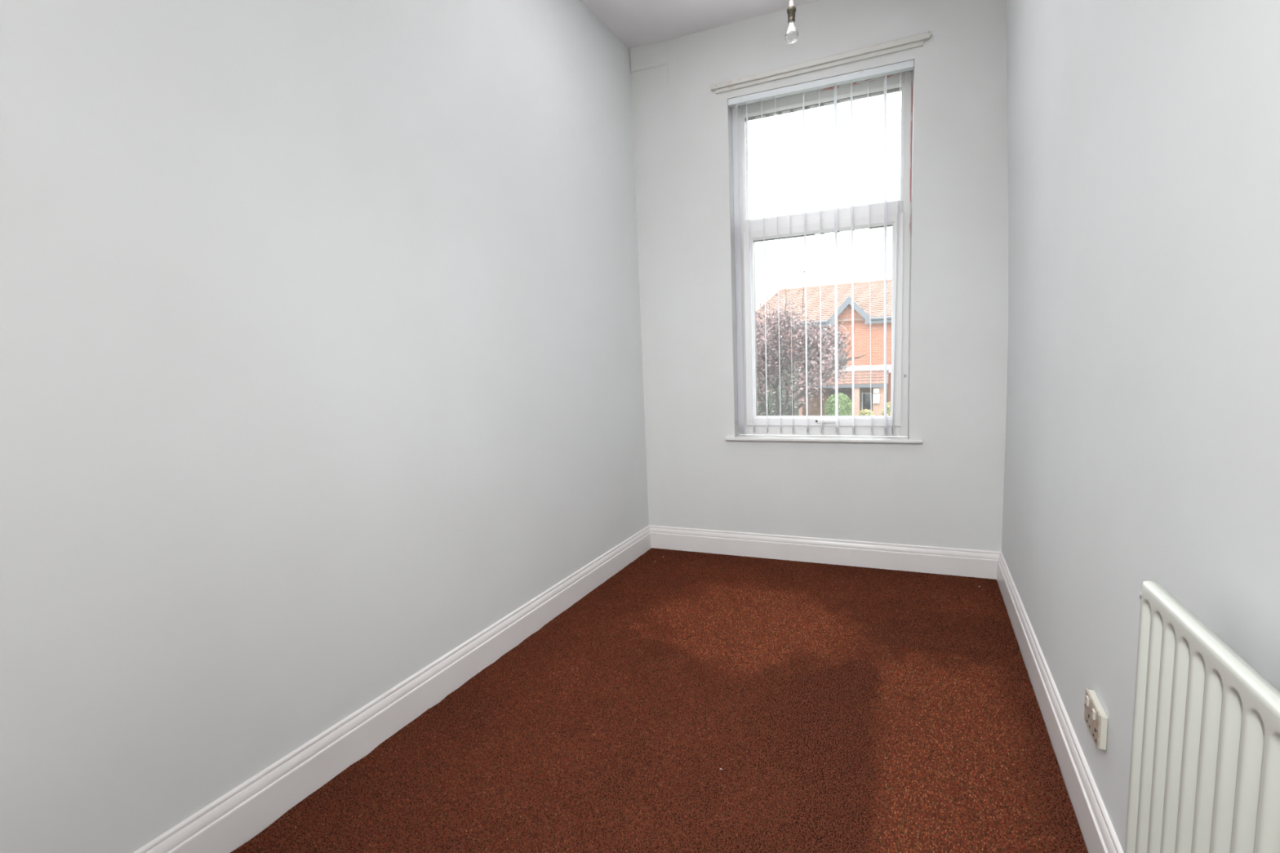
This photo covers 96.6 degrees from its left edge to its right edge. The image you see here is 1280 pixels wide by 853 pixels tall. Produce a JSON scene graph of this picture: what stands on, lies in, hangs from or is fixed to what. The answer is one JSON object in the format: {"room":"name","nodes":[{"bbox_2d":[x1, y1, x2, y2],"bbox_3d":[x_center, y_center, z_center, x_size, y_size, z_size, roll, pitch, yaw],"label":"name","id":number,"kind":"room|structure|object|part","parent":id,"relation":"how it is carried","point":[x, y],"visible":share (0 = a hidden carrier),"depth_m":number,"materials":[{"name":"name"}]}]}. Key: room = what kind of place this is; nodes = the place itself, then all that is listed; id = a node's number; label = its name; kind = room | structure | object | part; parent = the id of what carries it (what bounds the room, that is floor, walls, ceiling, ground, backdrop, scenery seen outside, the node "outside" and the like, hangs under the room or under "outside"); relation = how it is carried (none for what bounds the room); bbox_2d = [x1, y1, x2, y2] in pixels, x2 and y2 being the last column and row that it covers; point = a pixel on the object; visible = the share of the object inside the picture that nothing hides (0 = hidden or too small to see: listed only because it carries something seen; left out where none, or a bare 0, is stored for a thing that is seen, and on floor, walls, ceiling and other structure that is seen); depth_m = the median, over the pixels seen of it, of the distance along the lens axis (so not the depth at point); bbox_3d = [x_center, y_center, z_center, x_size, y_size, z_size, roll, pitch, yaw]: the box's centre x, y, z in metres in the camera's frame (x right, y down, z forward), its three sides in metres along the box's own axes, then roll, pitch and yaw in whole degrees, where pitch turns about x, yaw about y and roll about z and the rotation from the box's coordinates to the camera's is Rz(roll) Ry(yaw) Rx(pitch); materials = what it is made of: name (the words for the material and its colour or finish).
{"room":"empty bedroom","nodes":[
{"label":"empty bedroom","id":0,"kind":"room"},
{"bbox_2d":[0,0,648,852],"bbox_3d":[-0.949,-0.454,1.808,0.150,3.161,4.502,1,7,27],"label":"wall","id":1,"kind":"structure","parent":0,"point":[321,355],"depth_m":1.56,"materials":[{"name":"white paint"}]},
{"bbox_2d":[133,525,651,852],"bbox_3d":[-0.854,0.963,1.859,0.020,0.149,4.130,1,7,27],"label":"baseboard","id":2,"kind":"structure","parent":1,"relation":"attached to","point":[235,818],"depth_m":1.81,"materials":[{"name":"white paint"}]},
{"bbox_2d":[580,0,818,49],"bbox_3d":[-0.044,-2.023,1.204,2.500,0.120,4.600,1,7,26],"label":"ceiling","id":3,"kind":"structure","parent":0,"point":[635,23],"depth_m":3.03,"materials":[{"name":"white paint"}]},
{"bbox_2d":[784,0,798,44],"bbox_3d":[0.650,-1.899,2.452,0.084,0.472,0.084,1,7,26],"label":"pendant light","id":4,"kind":"object","parent":3,"relation":"hanging from","point":[791,37],"visible":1,"depth_m":2.46,"materials":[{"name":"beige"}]},
{"bbox_3d":[0.658,-1.706,2.474,0.057,0.082,0.057,1,7,26],"label":"bulb","id":5,"kind":"part","parent":4,"relation":"part of","materials":[{"name":"white glass"}]},
{"bbox_2d":[631,0,1008,551],"bbox_3d":[0.982,-0.706,3.284,2.240,3.161,0.280,0,7,22],"label":"wall","id":6,"kind":"structure","parent":0,"point":[945,490],"depth_m":3.10,"materials":[{"name":"white paint"}]},
{"bbox_2d":[630,40,666,71],"bbox_3d":[0.050,-2.153,3.312,0.226,0.139,0.022,0,7,22],"label":"trim","id":7,"kind":"structure","parent":6,"relation":"attached to","point":[651,55],"depth_m":3.30,"materials":[{"name":"white paint"}]},
{"bbox_2d":[711,31,931,93],"bbox_3d":[0.909,-1.894,2.989,1.101,0.067,0.027,0,7,22],"label":"batten","id":8,"kind":"object","parent":6,"relation":"attached to","point":[917,40],"visible":1,"depth_m":2.96,"materials":[{"name":"beige paint"}]},
{"bbox_2d":[725,70,922,443],"bbox_3d":[0.996,-0.881,3.181,1.056,1.923,0.200,0,7,22],"label":"window","id":9,"kind":"structure","parent":6,"relation":"in","point":[862,424],"depth_m":3.17,"materials":[{"name":"white plastic"}]},
{"bbox_2d":[728,59,914,434],"bbox_3d":[0.974,-0.896,3.142,0.939,1.882,0.089,0,7,22],"label":"vertical blind","id":10,"kind":"object","parent":9,"relation":"attached to","point":[908,65],"visible":1,"depth_m":3.14,"materials":[{"name":"white fabric"}]},
{"bbox_3d":[0.934,-1.813,3.029,0.939,0.034,0.037,0,7,22],"label":"head rail","id":11,"kind":"part","parent":10,"relation":"part of","materials":[{"name":"white plastic"}]},
{"bbox_3d":[1.026,-0.571,3.251,0.852,1.139,0.042,0,7,22],"label":"sash","id":12,"kind":"part","parent":9,"relation":"part of","materials":[{"name":"white plastic"}]},
{"bbox_3d":[1.021,0.069,3.259,1.056,0.018,0.128,0,7,22],"label":"sill","id":13,"kind":"part","parent":9,"relation":"part of","materials":[{"name":"white paint"}]},
{"bbox_3d":[1.084,-0.029,3.259,0.105,0.016,0.012,0,7,22],"label":"handle","id":14,"kind":"part","parent":9,"relation":"part of","materials":[{"name":"white paint"}]},
{"bbox_2d":[648,524,1000,579],"bbox_3d":[0.964,0.718,3.319,1.956,0.149,0.020,0,7,22],"label":"baseboard","id":15,"kind":"structure","parent":6,"relation":"attached to","point":[975,563],"depth_m":3.25,"materials":[{"name":"white paint"}]},
{"bbox_2d":[755,279,891,415],"bbox_3d":[10.778,-3.147,25.044,11.656,6.560,6.478,1,7,26],"label":"brick house","id":16,"kind":"structure","parent":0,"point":[865,306],"depth_m":23.33,"materials":[{"name":"brick"}]},
{"bbox_3d":[6.708,-0.591,24.005,0.220,2.060,0.220,1,7,26],"label":"porch post","id":17,"kind":"part","parent":16,"relation":"part of","materials":[{"name":"brick"}]},
{"bbox_3d":[8.319,-0.552,23.796,0.800,1.900,0.050,1,7,26],"label":"door","id":18,"kind":"part","parent":16,"relation":"part of","materials":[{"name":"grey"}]},
{"bbox_3d":[8.737,-0.558,23.011,0.220,2.060,0.220,1,7,26],"label":"porch post","id":19,"kind":"part","parent":16,"relation":"part of","materials":[{"name":"pink brick"}]},
{"bbox_3d":[9.241,-0.980,23.253,0.300,0.720,0.015,1,7,26],"label":"pane","id":20,"kind":"part","parent":16,"relation":"part of","materials":[{"name":"clear glass"}]},
{"bbox_2d":[872,388,879,403],"bbox_3d":[9.334,-1.204,22.549,0.240,0.600,0.245,1,7,26],"label":"lantern","id":21,"kind":"object","parent":16,"relation":"attached to","point":[876,395],"visible":1,"depth_m":22.54,"materials":[{"name":"beige"}]},
{"bbox_2d":[1001,0,1279,852],"bbox_3d":[0.931,-0.424,0.888,0.223,3.161,4.500,1,7,26],"label":"wall","id":22,"kind":"structure","parent":0,"point":[1142,442],"depth_m":1.16,"materials":[{"name":"white paint"}]},
{"bbox_2d":[996,551,1124,852],"bbox_3d":[0.934,0.983,1.062,0.020,0.149,4.270,1,7,26],"label":"baseboard","id":23,"kind":"structure","parent":22,"relation":"attached to","point":[1098,832],"depth_m":1.63,"materials":[{"name":"white paint"}]},
{"bbox_2d":[1084,688,1107,750],"bbox_3d":[1.081,0.694,1.357,0.022,0.085,0.122,1,7,26],"label":"double socket","id":24,"kind":"object","parent":22,"relation":"attached to","point":[1095,718],"visible":1,"depth_m":1.33,"materials":[{"name":"beige plastic"}]},
{"bbox_2d":[1084,695,1089,706],"bbox_3d":[1.085,0.666,1.383,0.004,0.020,0.016,1,7,26],"label":"switch","id":25,"kind":"object","parent":24,"relation":"attached to","point":[1087,697],"depth_m":1.38,"materials":[{"name":"beige plastic"}]},
{"bbox_2d":[1091,708,1095,719],"bbox_3d":[1.060,0.673,1.334,0.004,0.020,0.016,1,7,26],"label":"switch","id":26,"kind":"object","parent":24,"relation":"attached to","point":[1093,710],"depth_m":1.33,"materials":[{"name":"beige plastic"}]},
{"bbox_2d":[1124,580,1279,852],"bbox_3d":[0.617,0.710,0.454,0.081,0.833,1.065,1,7,24],"label":"radiator","id":27,"kind":"object","parent":22,"relation":"attached to","point":[1205,769],"visible":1,"depth_m":0.72,"materials":[{"name":"white metal"}]},
{"bbox_3d":[0.051,1.098,1.501,2.500,0.110,4.450,1,7,26],"label":"floor","id":28,"kind":"structure","parent":0,"visible":0},
{"bbox_2d":[230,547,1088,852],"bbox_3d":[0.047,1.038,1.495,1.959,0.010,4.244,1,7,26],"label":"carpet","id":29,"kind":"object","parent":28,"relation":"on","point":[839,708],"visible":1,"depth_m":1.82,"materials":[{"name":"carpet"}]},
{"label":"outside","id":30,"kind":"structure","parent":0,"visible":0},
{"bbox_3d":[25.893,-3.911,56.286,120.000,0.400,116.100,1,7,26],"label":"floor","id":31,"kind":"structure","parent":30,"visible":0},
{"bbox_2d":[756,357,799,415],"bbox_3d":[3.349,-0.966,22.260,5.631,3.620,1.336,1,7,26],"label":"hedge","id":32,"kind":"object","parent":31,"relation":"on","point":[771,407],"visible":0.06,"depth_m":21.01,"materials":[{"name":"green plant"}]},
{"bbox_2d":[755,263,865,415],"bbox_3d":[3.444,-1.302,15.372,4.955,5.760,4.656,1,7,23],"label":"tree","id":33,"kind":"object","parent":31,"relation":"on","point":[828,342],"visible":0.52,"depth_m":14.57,"materials":[{"name":"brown plant"}]},
{"bbox_2d":[824,392,852,415],"bbox_3d":[7.332,-0.255,21.054,1.041,2.018,1.029,1,7,26],"label":"round bush","id":34,"kind":"object","parent":31,"relation":"on","point":[845,405],"visible":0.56,"depth_m":20.72,"materials":[{"name":"green plant"}]},
{"bbox_2d":[857,408,875,415],"bbox_3d":[8.331,0.031,21.047,0.820,1.382,0.792,1,7,26],"label":"flowering shrub","id":35,"kind":"object","parent":31,"relation":"on","point":[864,412],"visible":0.34,"depth_m":20.91,"materials":[{"name":"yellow plant"}]},
{"bbox_2d":[880,401,890,415],"bbox_3d":[9.210,-0.112,20.823,0.770,1.646,0.796,1,7,26],"label":"flowering shrub","id":36,"kind":"object","parent":31,"relation":"on","point":[888,410],"visible":0.32,"depth_m":20.77,"materials":[{"name":"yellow plant"}]}
]}

